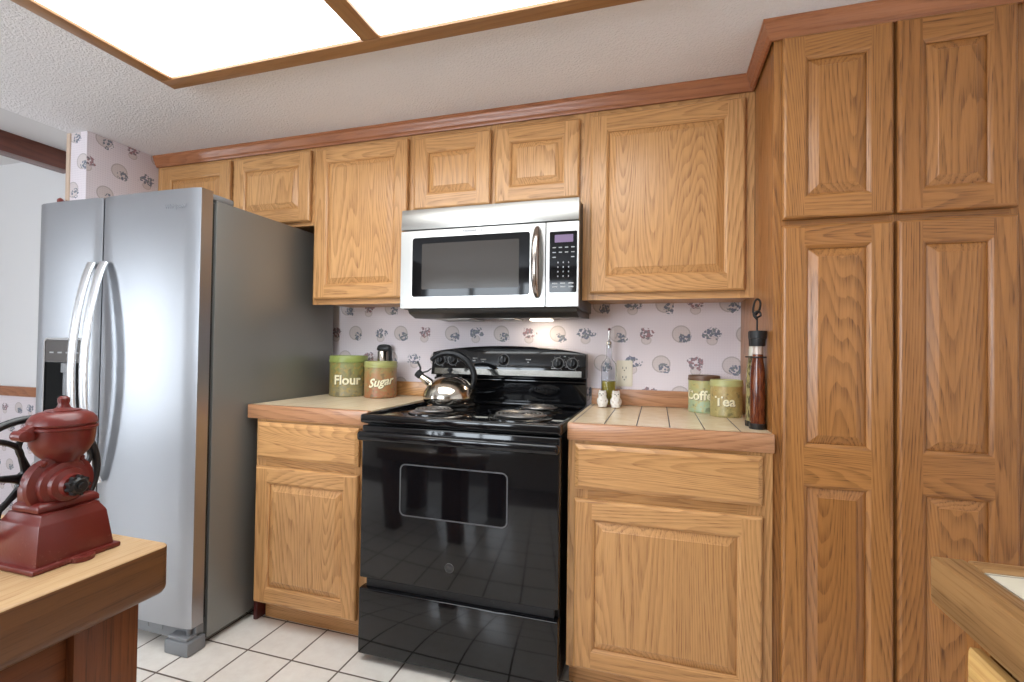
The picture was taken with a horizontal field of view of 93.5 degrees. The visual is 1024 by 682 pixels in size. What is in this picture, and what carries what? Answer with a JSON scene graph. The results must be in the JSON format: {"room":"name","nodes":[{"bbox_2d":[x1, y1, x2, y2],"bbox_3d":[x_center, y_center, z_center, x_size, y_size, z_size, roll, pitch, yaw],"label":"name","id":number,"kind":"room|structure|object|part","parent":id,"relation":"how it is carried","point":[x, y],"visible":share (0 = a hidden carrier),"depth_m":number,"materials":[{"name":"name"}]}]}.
{"room":"kitchen","nodes":[
{"label":"kitchen","id":0,"kind":"room"},
{"bbox_2d":[0,108,67,164],"bbox_3d":[-4.285,-1.392,1.381,3.500,0.140,4.800,0,-1,17],"label":"ceiling","id":1,"kind":"structure","parent":0,"point":[11,122],"depth_m":2.93,"materials":[{"name":"white paint"}]},
{"bbox_2d":[0,129,65,173],"bbox_3d":[-3.669,-1.254,1.192,0.110,0.124,4.400,0,-1,17],"label":"beam","id":2,"kind":"structure","parent":1,"relation":"attached to","point":[13,146],"depth_m":3.07,"materials":[{"name":"brown wood"}]},
{"bbox_2d":[70,131,158,200],"bbox_3d":[-2.023,0.088,2.628,0.112,2.194,0.644,0,-1,17],"label":"wall","id":3,"kind":"structure","parent":0,"point":[101,167],"depth_m":2.40,"materials":[{"name":"paper"}]},
{"bbox_2d":[65,133,70,200],"bbox_3d":[-2.089,0.088,2.646,0.024,2.193,0.650,0,-1,17],"label":"trim","id":4,"kind":"structure","parent":3,"relation":"attached to","point":[68,145],"depth_m":2.35,"materials":[{"name":"beige wood"}]},
{"bbox_2d":[153,0,1023,167],"bbox_3d":[-0.248,-0.968,1.963,3.651,0.057,0.330,0,-1,17],"label":"trim","id":5,"kind":"structure","parent":3,"relation":"attached to","point":[774,29],"depth_m":1.90,"materials":[{"name":"brown wood"}]},
{"bbox_2d":[2,507,572,681],"bbox_3d":[-2.178,1.215,1.553,7.475,0.100,3.150,0,-1,17],"label":"floor","id":6,"kind":"structure","parent":0,"point":[266,648],"depth_m":1.79,"materials":[{"name":"tile"}]},
{"bbox_2d":[0,515,166,681],"bbox_3d":[-1.248,0.787,0.663,0.805,0.750,0.968,0,-1,17],"label":"kitchen island","id":7,"kind":"object","parent":6,"relation":"on","point":[72,622],"visible":0.94,"depth_m":0.88,"materials":[{"name":"red wood"}]},
{"bbox_2d":[0,396,119,576],"bbox_3d":[-0.901,0.266,0.951,0.184,0.312,0.257,0,-1,17],"label":"coffee grinder","id":8,"kind":"object","parent":7,"relation":"on","point":[56,520],"visible":1,"depth_m":0.92,"materials":[{"name":"metal"}]},
{"bbox_3d":[-0.895,0.138,0.962,0.108,0.056,0.108,0,-1,17],"label":"lid","id":9,"kind":"part","parent":8,"relation":"part of","materials":[{"name":"metal"}]},
{"bbox_3d":[-0.836,0.849,0.939,0.115,0.648,0.115,0,-1,17],"label":"leg","id":10,"kind":"part","parent":7,"relation":"part of","materials":[{"name":"red wood"}]},
{"bbox_2d":[34,187,332,657],"bbox_3d":[-1.524,0.302,2.286,0.908,1.768,0.884,0,-1,17],"label":"refrigerator","id":11,"kind":"object","parent":6,"relation":"on","point":[163,315],"visible":0.82,"depth_m":1.92,"materials":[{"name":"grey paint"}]},
{"bbox_3d":[-1.879,0.201,2.014,0.236,0.430,0.008,0,-1,17],"label":"dispenser frame","id":12,"kind":"part","parent":11,"relation":"part of","materials":[{"name":"silver metal"}]},
{"bbox_3d":[-1.877,0.042,2.018,0.218,0.093,0.007,0,-1,17],"label":"dispenser panel","id":13,"kind":"part","parent":11,"relation":"part of","materials":[{"name":"grey"}]},
{"bbox_3d":[-1.871,0.243,2.046,0.382,1.668,0.061,0,-1,17],"label":"door","id":14,"kind":"part","parent":11,"relation":"part of","materials":[{"name":"silver metal"}]},
{"bbox_3d":[-1.736,0.122,1.934,0.042,0.892,0.081,0,-1,17],"label":"handle","id":15,"kind":"part","parent":11,"relation":"part of","materials":[{"name":"silver metal"}]},
{"bbox_3d":[-1.669,0.123,1.914,0.042,0.892,0.081,0,-1,17],"label":"handle","id":16,"kind":"part","parent":11,"relation":"part of","materials":[{"name":"silver metal"}]},
{"bbox_3d":[-1.434,0.247,1.914,0.517,1.668,0.061,0,-1,17],"label":"door","id":17,"kind":"part","parent":11,"relation":"part of","materials":[{"name":"silver metal"}]},
{"bbox_2d":[253,601,265,619],"bbox_3d":[-1.076,1.149,2.117,0.022,0.080,0.135,0,-1,17],"label":"box","id":18,"kind":"object","parent":6,"relation":"on","point":[259,607],"visible":0.36,"depth_m":2.06,"materials":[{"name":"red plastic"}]},
{"bbox_2d":[253,419,366,634],"bbox_3d":[-0.734,0.764,2.229,0.546,0.862,0.633,0,-1,17],"label":"base cabinet","id":19,"kind":"object","parent":6,"relation":"on","point":[309,474],"visible":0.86,"depth_m":1.93,"materials":[{"name":"brown wood"}]},
{"bbox_3d":[-0.836,0.801,1.936,0.350,0.420,0.014,0,-1,17],"label":"raised panel","id":20,"kind":"part","parent":19,"relation":"part of","materials":[{"name":"brown wood"}]},
{"bbox_3d":[-0.835,0.801,1.938,0.490,0.560,0.019,0,-1,17],"label":"door","id":21,"kind":"part","parent":19,"relation":"part of","materials":[{"name":"brown wood"}]},
{"bbox_3d":[-0.830,0.414,1.945,0.490,0.151,0.019,0,-1,17],"label":"drawer","id":22,"kind":"part","parent":19,"relation":"part of","materials":[{"name":"brown wood"}]},
{"bbox_2d":[248,394,423,425],"bbox_3d":[-0.746,0.304,2.247,0.584,0.058,0.626,0,-1,17],"label":"countertop","id":23,"kind":"structure","parent":19,"relation":"on","point":[325,408],"depth_m":2.00,"materials":[{"name":"tile"}]},
{"bbox_2d":[329,355,367,396],"bbox_3d":[-0.840,0.176,2.477,0.192,0.203,0.192,0,-1,17],"label":"canister","id":24,"kind":"object","parent":23,"relation":"on","point":[346,376],"visible":0.93,"depth_m":2.40,"materials":[{"name":"metal"}]},
{"bbox_3d":[-0.838,0.092,2.478,0.192,0.034,0.192,0,-1,17],"label":"lid","id":25,"kind":"part","parent":24,"relation":"part of","materials":[{"name":"green metal"}]},
{"bbox_2d":[364,361,397,397],"bbox_3d":[-0.656,0.190,2.408,0.162,0.178,0.162,0,-1,17],"label":"canister","id":26,"kind":"object","parent":23,"relation":"on","point":[380,377],"visible":1,"depth_m":2.34,"materials":[{"name":"metal"}]},
{"bbox_3d":[-0.655,0.116,2.409,0.162,0.030,0.162,0,-1,17],"label":"lid","id":27,"kind":"part","parent":26,"relation":"part of","materials":[{"name":"green metal"}]},
{"bbox_2d":[377,344,391,360],"bbox_3d":[-0.669,0.149,2.521,0.085,0.264,0.052,0,-1,17],"label":"dispenser","id":28,"kind":"object","parent":23,"relation":"on","point":[382,354],"visible":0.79,"depth_m":2.50,"materials":[{"name":"silver metal"}]},
{"bbox_2d":[357,346,587,681],"bbox_3d":[-0.120,0.609,1.991,0.763,1.182,0.688,0,-1,17],"label":"electric range","id":29,"kind":"object","parent":6,"relation":"on","point":[464,508],"visible":0.85,"depth_m":1.70,"materials":[{"name":"black metal"}]},
{"bbox_3d":[-0.312,0.286,1.938,0.210,0.008,0.210,0,-1,17],"label":"burner","id":30,"kind":"part","parent":29,"relation":"part of","materials":[{"name":"grey metal"}]},
{"bbox_3d":[-0.354,0.092,2.344,0.046,0.046,0.033,0,-1,17],"label":"knob","id":31,"kind":"part","parent":29,"relation":"part of","materials":[{"name":"black plastic"}]},
{"bbox_2d":[414,350,476,404],"bbox_3d":[-0.275,0.156,2.134,0.237,0.233,0.235,0,-1,42],"label":"kettle","id":32,"kind":"object","parent":29,"relation":"on","point":[447,389],"visible":1,"depth_m":2.07,"materials":[{"name":"silver metal"}]},
{"bbox_3d":[-0.368,0.183,2.128,0.088,0.079,0.043,1,-1,-5],"label":"spout","id":33,"kind":"part","parent":32,"relation":"part of","materials":[{"name":"silver metal"}]},
{"bbox_3d":[-0.274,0.138,2.133,0.072,0.036,0.072,0,-1,17],"label":"lid","id":34,"kind":"part","parent":32,"relation":"part of","materials":[{"name":"black plastic"}]},
{"bbox_3d":[-0.260,0.126,2.127,0.218,0.173,0.024,1,-1,9],"label":"handle","id":35,"kind":"part","parent":32,"relation":"part of","materials":[{"name":"black plastic"}]},
{"bbox_3d":[-0.290,0.091,2.325,0.046,0.046,0.033,0,-1,17],"label":"knob","id":36,"kind":"part","parent":29,"relation":"part of","materials":[{"name":"black"}]},
{"bbox_3d":[-0.257,0.290,2.154,0.242,0.008,0.242,0,-1,17],"label":"burner","id":37,"kind":"part","parent":29,"relation":"part of","materials":[{"name":"grey metal"}]},
{"bbox_3d":[-0.208,0.353,1.682,0.756,0.035,0.036,0,-1,17],"label":"handle","id":38,"kind":"part","parent":29,"relation":"part of","materials":[{"name":"black metal"}]},
{"bbox_3d":[-0.207,1.043,1.705,0.754,0.242,0.042,0,-1,17],"label":"storage drawer","id":39,"kind":"part","parent":29,"relation":"part of","materials":[{"name":"black metal"}]},
{"bbox_3d":[-0.200,0.602,1.714,0.754,0.567,0.039,0,-1,17],"label":"oven door","id":40,"kind":"part","parent":29,"relation":"part of","materials":[{"name":"black glass"}]},
{"bbox_2d":[361,401,586,435],"bbox_3d":[-0.113,0.302,2.008,0.763,0.036,0.649,0,-1,17],"label":"cooktop","id":41,"kind":"object","parent":29,"relation":"in","point":[477,418],"depth_m":1.79,"materials":[{"name":"black metal"}]},
{"bbox_3d":[-0.043,0.089,2.251,0.048,0.048,0.033,0,-1,17],"label":"knob","id":42,"kind":"part","parent":29,"relation":"part of","materials":[{"name":"black plastic"}]},
{"bbox_3d":[0.033,0.289,1.833,0.250,0.008,0.250,0,-1,17],"label":"burner","id":43,"kind":"part","parent":29,"relation":"part of","materials":[{"name":"grey metal"}]},
{"bbox_3d":[0.115,0.294,2.070,0.210,0.008,0.210,0,-1,17],"label":"burner","id":44,"kind":"part","parent":29,"relation":"part of","materials":[{"name":"grey metal"}]},
{"bbox_3d":[0.205,0.101,2.174,0.046,0.046,0.033,0,-1,17],"label":"knob","id":45,"kind":"part","parent":29,"relation":"part of","materials":[{"name":"black plastic"}]},
{"bbox_3d":[0.267,0.102,2.155,0.046,0.046,0.033,0,-1,17],"label":"knob","id":46,"kind":"part","parent":29,"relation":"part of","materials":[{"name":"black plastic"}]},
{"bbox_2d":[566,440,772,681],"bbox_3d":[0.574,0.775,1.834,0.629,0.862,0.633,0,-1,17],"label":"base cabinet","id":47,"kind":"object","parent":6,"relation":"on","point":[669,549],"visible":0.91,"depth_m":1.53,"materials":[{"name":"brown wood"}]},
{"bbox_3d":[0.481,0.812,1.537,0.434,0.420,0.014,0,-1,17],"label":"raised panel","id":48,"kind":"part","parent":47,"relation":"part of","materials":[{"name":"brown wood"}]},
{"bbox_3d":[0.487,0.425,1.547,0.574,0.151,0.019,0,-1,17],"label":"drawer","id":49,"kind":"part","parent":47,"relation":"part of","materials":[{"name":"brown wood"}]},
{"bbox_2d":[567,404,774,452],"bbox_3d":[0.581,0.315,1.845,0.634,0.058,0.626,0,-1,17],"label":"countertop","id":50,"kind":"structure","parent":47,"relation":"on","point":[628,424],"depth_m":1.60,"materials":[{"name":"tile"}]},
{"bbox_2d":[597,390,607,407],"bbox_3d":[0.393,0.249,2.091,0.049,0.077,0.039,0,-1,25],"label":"shaker","id":51,"kind":"object","parent":50,"relation":"on","point":[602,401],"visible":1,"depth_m":2.08,"materials":[{"name":"white ceramic"}]},
{"bbox_2d":[601,328,616,406],"bbox_3d":[0.431,0.115,2.145,0.067,0.348,0.067,0,-1,17],"label":"oil bottle","id":52,"kind":"object","parent":50,"relation":"on","point":[608,368],"visible":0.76,"depth_m":2.12,"materials":[{"name":"clear glass"}]},
{"bbox_3d":[0.433,-0.007,2.147,0.026,0.077,0.026,0,-1,17],"label":"pour spout","id":53,"kind":"part","parent":52,"relation":"part of","materials":[{"name":"silver metal"}]},
{"bbox_2d":[610,390,621,407],"bbox_3d":[0.448,0.250,2.075,0.049,0.077,0.039,1,-1,3],"label":"shaker","id":54,"kind":"object","parent":50,"relation":"on","point":[615,401],"visible":1,"depth_m":2.06,"materials":[{"name":"white ceramic"}]},
{"bbox_2d":[688,374,719,413],"bbox_3d":[0.794,0.217,1.992,0.126,0.150,0.126,0,-1,17],"label":"canister","id":55,"kind":"object","parent":50,"relation":"on","point":[698,385],"visible":0.66,"depth_m":1.94,"materials":[{"name":"metal"}]},
{"bbox_3d":[0.795,0.152,1.993,0.126,0.020,0.126,0,-1,17],"label":"lid","id":56,"kind":"part","parent":55,"relation":"part of","materials":[{"name":"brown metal"}]},
{"bbox_2d":[710,379,742,417],"bbox_3d":[0.830,0.220,1.866,0.119,0.140,0.119,0,-1,17],"label":"canister","id":57,"kind":"object","parent":50,"relation":"on","point":[726,395],"visible":1,"depth_m":1.82,"materials":[{"name":"metal"}]},
{"bbox_3d":[0.831,0.162,1.867,0.119,0.024,0.119,0,-1,17],"label":"lid","id":58,"kind":"part","parent":57,"relation":"part of","materials":[{"name":"green metal"}]},
{"bbox_2d":[746,332,752,420],"bbox_3d":[0.814,0.125,1.625,0.045,0.315,0.045,0,-1,17],"label":"bottle","id":59,"kind":"object","parent":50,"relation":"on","point":[750,352],"visible":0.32,"depth_m":1.62,"materials":[{"name":"clear glass"}]},
{"bbox_2d":[745,298,766,429],"bbox_3d":[0.808,0.072,1.598,0.055,0.427,0.111,0,-1,17],"label":"rack","id":60,"kind":"object","parent":50,"relation":"on","point":[747,423],"visible":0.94,"depth_m":1.59,"materials":[{"name":"black metal"}]},
{"bbox_3d":[0.814,-0.105,1.600,0.030,0.073,0.016,0,-1,17],"label":"loop handle","id":61,"kind":"part","parent":60,"relation":"part of","materials":[{"name":"black metal"}]},
{"bbox_2d":[749,422,765,429],"bbox_3d":[0.798,0.276,1.566,0.050,0.018,0.050,0,-1,17],"label":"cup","id":62,"kind":"object","parent":60,"relation":"on","point":[752,426],"depth_m":1.54,"materials":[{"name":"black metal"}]},
{"bbox_2d":[749,331,766,423],"bbox_3d":[0.800,0.124,1.569,0.053,0.315,0.053,0,-1,17],"label":"oil bottle","id":63,"kind":"object","parent":60,"relation":"in","point":[757,338],"visible":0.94,"depth_m":1.55,"materials":[{"name":"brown glass"}]},
{"bbox_3d":[0.799,0.149,1.568,0.045,0.264,0.045,0,-1,17],"label":"glass","id":64,"kind":"part","parent":63,"relation":"part of","materials":[{"name":"glass"}]},
{"bbox_2d":[740,2,1023,681],"bbox_3d":[1.208,0.120,1.663,0.671,2.184,0.622,0,-1,17],"label":"pantry cabinet","id":65,"kind":"object","parent":6,"relation":"on","point":[889,188],"visible":0.94,"depth_m":1.38,"materials":[{"name":"brown wood"}]},
{"bbox_3d":[0.949,0.731,1.411,0.152,0.588,0.014,0,-1,17],"label":"raised panel","id":66,"kind":"part","parent":65,"relation":"part of","materials":[{"name":"brown wood"}]},
{"bbox_3d":[0.954,0.378,1.420,0.286,1.453,0.019,0,-1,17],"label":"door","id":67,"kind":"part","parent":65,"relation":"part of","materials":[{"name":"brown wood"}]},
{"bbox_3d":[0.959,0.015,1.423,0.152,0.584,0.014,0,-1,17],"label":"raised panel","id":68,"kind":"part","parent":65,"relation":"part of","materials":[{"name":"brown wood"}]},
{"bbox_3d":[0.968,-0.646,1.434,0.152,0.410,0.014,0,-1,17],"label":"raised panel","id":69,"kind":"part","parent":65,"relation":"part of","materials":[{"name":"brown wood"}]},
{"bbox_3d":[0.967,-0.649,1.437,0.286,0.560,0.019,0,-1,17],"label":"door","id":70,"kind":"part","parent":65,"relation":"part of","materials":[{"name":"brown wood"}]},
{"bbox_3d":[1.246,-0.644,1.350,0.142,0.410,0.014,0,-1,17],"label":"raised panel","id":71,"kind":"part","parent":65,"relation":"part of","materials":[{"name":"brown wood"}]},
{"bbox_3d":[1.237,0.017,1.339,0.142,0.584,0.014,0,-1,17],"label":"raised panel","id":72,"kind":"part","parent":65,"relation":"part of","materials":[{"name":"brown wood"}]},
{"bbox_3d":[1.227,0.733,1.327,0.142,0.588,0.014,0,-1,17],"label":"raised panel","id":73,"kind":"part","parent":65,"relation":"part of","materials":[{"name":"brown wood"}]},
{"bbox_3d":[1.246,-0.647,1.353,0.276,0.560,0.019,0,-1,17],"label":"door","id":74,"kind":"part","parent":65,"relation":"part of","materials":[{"name":"brown wood"}]},
{"bbox_3d":[1.232,0.381,1.336,0.276,1.453,0.019,0,-1,17],"label":"door","id":75,"kind":"part","parent":65,"relation":"part of","materials":[{"name":"brown wood"}]},
{"bbox_2d":[965,632,1019,681],"bbox_3d":[0.610,0.741,-0.276,0.683,0.862,1.544,0,-1,17],"label":"base cabinet","id":76,"kind":"object","parent":6,"relation":"on","point":[980,666],"visible":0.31,"depth_m":0.52,"materials":[{"name":"brown wood"}]},
{"bbox_2d":[931,557,1023,681],"bbox_3d":[0.615,0.280,-0.265,0.689,0.058,1.589,0,-1,17],"label":"countertop","id":77,"kind":"structure","parent":76,"relation":"on","point":[985,600],"depth_m":0.51,"materials":[{"name":"wood"}]},
{"bbox_3d":[0.442,0.413,0.307,0.019,0.152,0.480,0,-1,17],"label":"drawer","id":78,"kind":"part","parent":76,"relation":"part of","materials":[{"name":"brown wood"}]},
{"bbox_2d":[0,162,740,507],"bbox_3d":[-1.734,-0.033,2.986,7.475,2.455,0.200,0,-1,17],"label":"wall","id":79,"kind":"structure","parent":0,"point":[666,343],"depth_m":2.49,"materials":[{"name":"paper"}]},
{"bbox_2d":[0,385,35,396],"bbox_3d":[-3.586,0.353,3.421,3.284,0.068,0.022,0,-1,17],"label":"trim","id":80,"kind":"structure","parent":79,"relation":"attached to","point":[4,390],"depth_m":3.37,"materials":[{"name":"brown wood"}]},
{"bbox_2d":[158,148,315,233],"bbox_3d":[-1.416,-0.777,2.631,1.031,0.426,0.322,0,-1,17],"label":"upper cabinet","id":81,"kind":"object","parent":79,"relation":"attached to","point":[279,187],"visible":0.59,"depth_m":2.42,"materials":[{"name":"brown wood"}]},
{"bbox_3d":[-1.678,-0.760,2.550,0.329,0.201,0.014,0,-1,17],"label":"raised panel","id":82,"kind":"part","parent":81,"relation":"part of","materials":[{"name":"brown wood"}]},
{"bbox_3d":[-1.677,-0.760,2.552,0.473,0.345,0.019,0,-1,17],"label":"door","id":83,"kind":"part","parent":81,"relation":"part of","materials":[{"name":"brown wood"}]},
{"bbox_3d":[-1.203,-0.756,2.406,0.325,0.201,0.014,0,-1,17],"label":"raised panel","id":84,"kind":"part","parent":81,"relation":"part of","materials":[{"name":"brown wood"}]},
{"bbox_3d":[-1.202,-0.756,2.409,0.469,0.345,0.019,0,-1,17],"label":"door","id":85,"kind":"part","parent":81,"relation":"part of","materials":[{"name":"brown wood"}]},
{"bbox_2d":[313,135,414,307],"bbox_3d":[-0.667,-0.578,2.401,0.538,0.814,0.322,0,-1,17],"label":"upper cabinet","id":86,"kind":"object","parent":79,"relation":"attached to","point":[363,190],"visible":0.77,"depth_m":2.25,"materials":[{"name":"brown wood"}]},
{"bbox_3d":[-0.714,-0.560,2.254,0.352,0.580,0.014,0,-1,17],"label":"raised panel","id":87,"kind":"part","parent":86,"relation":"part of","materials":[{"name":"brown wood"}]},
{"bbox_2d":[397,381,426,395],"bbox_3d":[-0.662,0.245,2.541,0.586,0.071,0.018,0,-1,17],"label":"trim","id":88,"kind":"structure","parent":79,"relation":"attached to","point":[403,387],"depth_m":2.49,"materials":[{"name":"brown wood"}]},
{"bbox_2d":[414,113,583,209],"bbox_3d":[-0.037,-0.770,2.214,0.772,0.418,0.322,0,-1,17],"label":"upper cabinet","id":89,"kind":"object","parent":79,"relation":"attached to","point":[538,159],"visible":0.83,"depth_m":2.05,"materials":[{"name":"brown wood"}]},
{"bbox_3d":[-0.267,-0.750,2.123,0.220,0.180,0.014,0,-1,17],"label":"raised panel","id":90,"kind":"part","parent":89,"relation":"part of","materials":[{"name":"brown wood"}]},
{"bbox_3d":[-0.266,-0.750,2.126,0.364,0.324,0.019,0,-1,17],"label":"door","id":91,"kind":"part","parent":89,"relation":"part of","materials":[{"name":"brown wood"}]},
{"bbox_2d":[400,197,590,321],"bbox_3d":[-0.062,-0.327,2.142,0.773,0.467,0.454,0,-1,17],"label":"microwave","id":92,"kind":"object","parent":89,"relation":"attached to","point":[511,261],"visible":1,"depth_m":1.97,"materials":[{"name":"grey metal"}]},
{"bbox_3d":[-0.172,-0.304,2.008,0.640,0.332,0.027,0,-1,17],"label":"door","id":93,"kind":"part","parent":92,"relation":"part of","materials":[{"name":"silver metal"}]},
{"bbox_3d":[0.093,-0.313,1.885,0.032,0.285,0.053,0,-1,17],"label":"handle","id":94,"kind":"part","parent":92,"relation":"part of","materials":[{"name":"silver metal"}]},
{"bbox_3d":[0.200,-0.301,1.895,0.129,0.332,0.027,0,-1,17],"label":"control panel","id":95,"kind":"part","parent":92,"relation":"part of","materials":[{"name":"silver metal"}]},
{"bbox_2d":[552,246,574,287],"bbox_3d":[0.200,-0.288,1.879,0.086,0.159,0.001,0,-1,17],"label":"keypad","id":96,"kind":"object","parent":92,"relation":"attached to","point":[563,257],"depth_m":1.88,"materials":[{"name":"grey plastic"}]},
{"bbox_3d":[0.102,-0.747,2.011,0.218,0.180,0.014,0,-1,17],"label":"raised panel","id":97,"kind":"part","parent":89,"relation":"part of","materials":[{"name":"brown wood"}]},
{"bbox_3d":[0.102,-0.747,2.014,0.362,0.324,0.019,0,-1,17],"label":"door","id":98,"kind":"part","parent":89,"relation":"part of","materials":[{"name":"brown wood"}]},
{"bbox_2d":[616,360,632,386],"bbox_3d":[0.512,0.148,2.193,0.071,0.118,0.008,0,-1,17],"label":"wall outlet","id":99,"kind":"object","parent":79,"relation":"attached to","point":[624,376],"visible":1,"depth_m":2.19,"materials":[{"name":"beige plastic"}]},
{"bbox_2d":[621,366,627,371],"bbox_3d":[0.511,0.127,2.191,0.033,0.028,0.002,0,-1,17],"label":"socket","id":100,"kind":"object","parent":99,"relation":"attached to","point":[623,368],"depth_m":2.19,"materials":[{"name":"grey plastic"}]},
{"bbox_2d":[621,375,627,380],"bbox_3d":[0.511,0.169,2.190,0.033,0.028,0.002,0,-1,17],"label":"socket","id":101,"kind":"object","parent":99,"relation":"attached to","point":[623,377],"depth_m":2.19,"materials":[{"name":"grey plastic"}]},
{"bbox_2d":[592,388,687,407],"bbox_3d":[0.670,0.256,2.138,0.629,0.071,0.018,0,-1,17],"label":"trim","id":102,"kind":"structure","parent":79,"relation":"attached to","point":[656,398],"depth_m":2.14,"materials":[{"name":"brown wood"}]},
{"bbox_2d":[582,89,754,303],"bbox_3d":[0.634,-0.567,2.007,0.635,0.814,0.322,0,-1,17],"label":"upper cabinet","id":103,"kind":"object","parent":79,"relation":"attached to","point":[668,188],"visible":0.9,"depth_m":1.85,"materials":[{"name":"brown wood"}]},
{"bbox_3d":[0.589,-0.548,1.860,0.426,0.574,0.014,0,-1,17],"label":"raised panel","id":104,"kind":"part","parent":103,"relation":"part of","materials":[{"name":"brown wood"}]},
{"bbox_2d":[0,0,874,155],"bbox_3d":[-0.709,-1.231,0.297,3.975,0.400,4.800,0,-1,17],"label":"ceiling","id":105,"kind":"structure","parent":0,"point":[51,76],"depth_m":1.82,"materials":[{"name":"white paint"}]},
{"bbox_2d":[11,0,642,88],"bbox_3d":[-0.594,-0.999,1.035,1.858,0.036,1.188,0,-1,17],"label":"recessed light","id":106,"kind":"object","parent":105,"relation":"in","point":[178,44],"visible":1,"depth_m":1.50,"materials":[{"name":"white plastic"}]},
{"bbox_3d":[-1.455,-1.006,1.296,0.058,0.036,1.071,0,-1,17],"label":"frame rail","id":107,"kind":"part","parent":106,"relation":"part of","materials":[{"name":"brown wood"}]},
{"bbox_2d":[36,0,359,76],"bbox_3d":[-1.034,-0.996,1.168,0.821,0.005,1.071,0,-1,17],"label":"diffuser","id":108,"kind":"object","parent":106,"relation":"attached to","point":[169,38],"depth_m":1.53,"materials":[{"name":"white plastic"}]},
{"bbox_2d":[350,0,552,34],"bbox_3d":[-0.169,-0.989,0.906,0.853,0.005,1.071,0,-1,17],"label":"diffuser","id":109,"kind":"object","parent":106,"relation":"attached to","point":[379,17],"depth_m":1.43,"materials":[{"name":"white plastic"}]}
]}

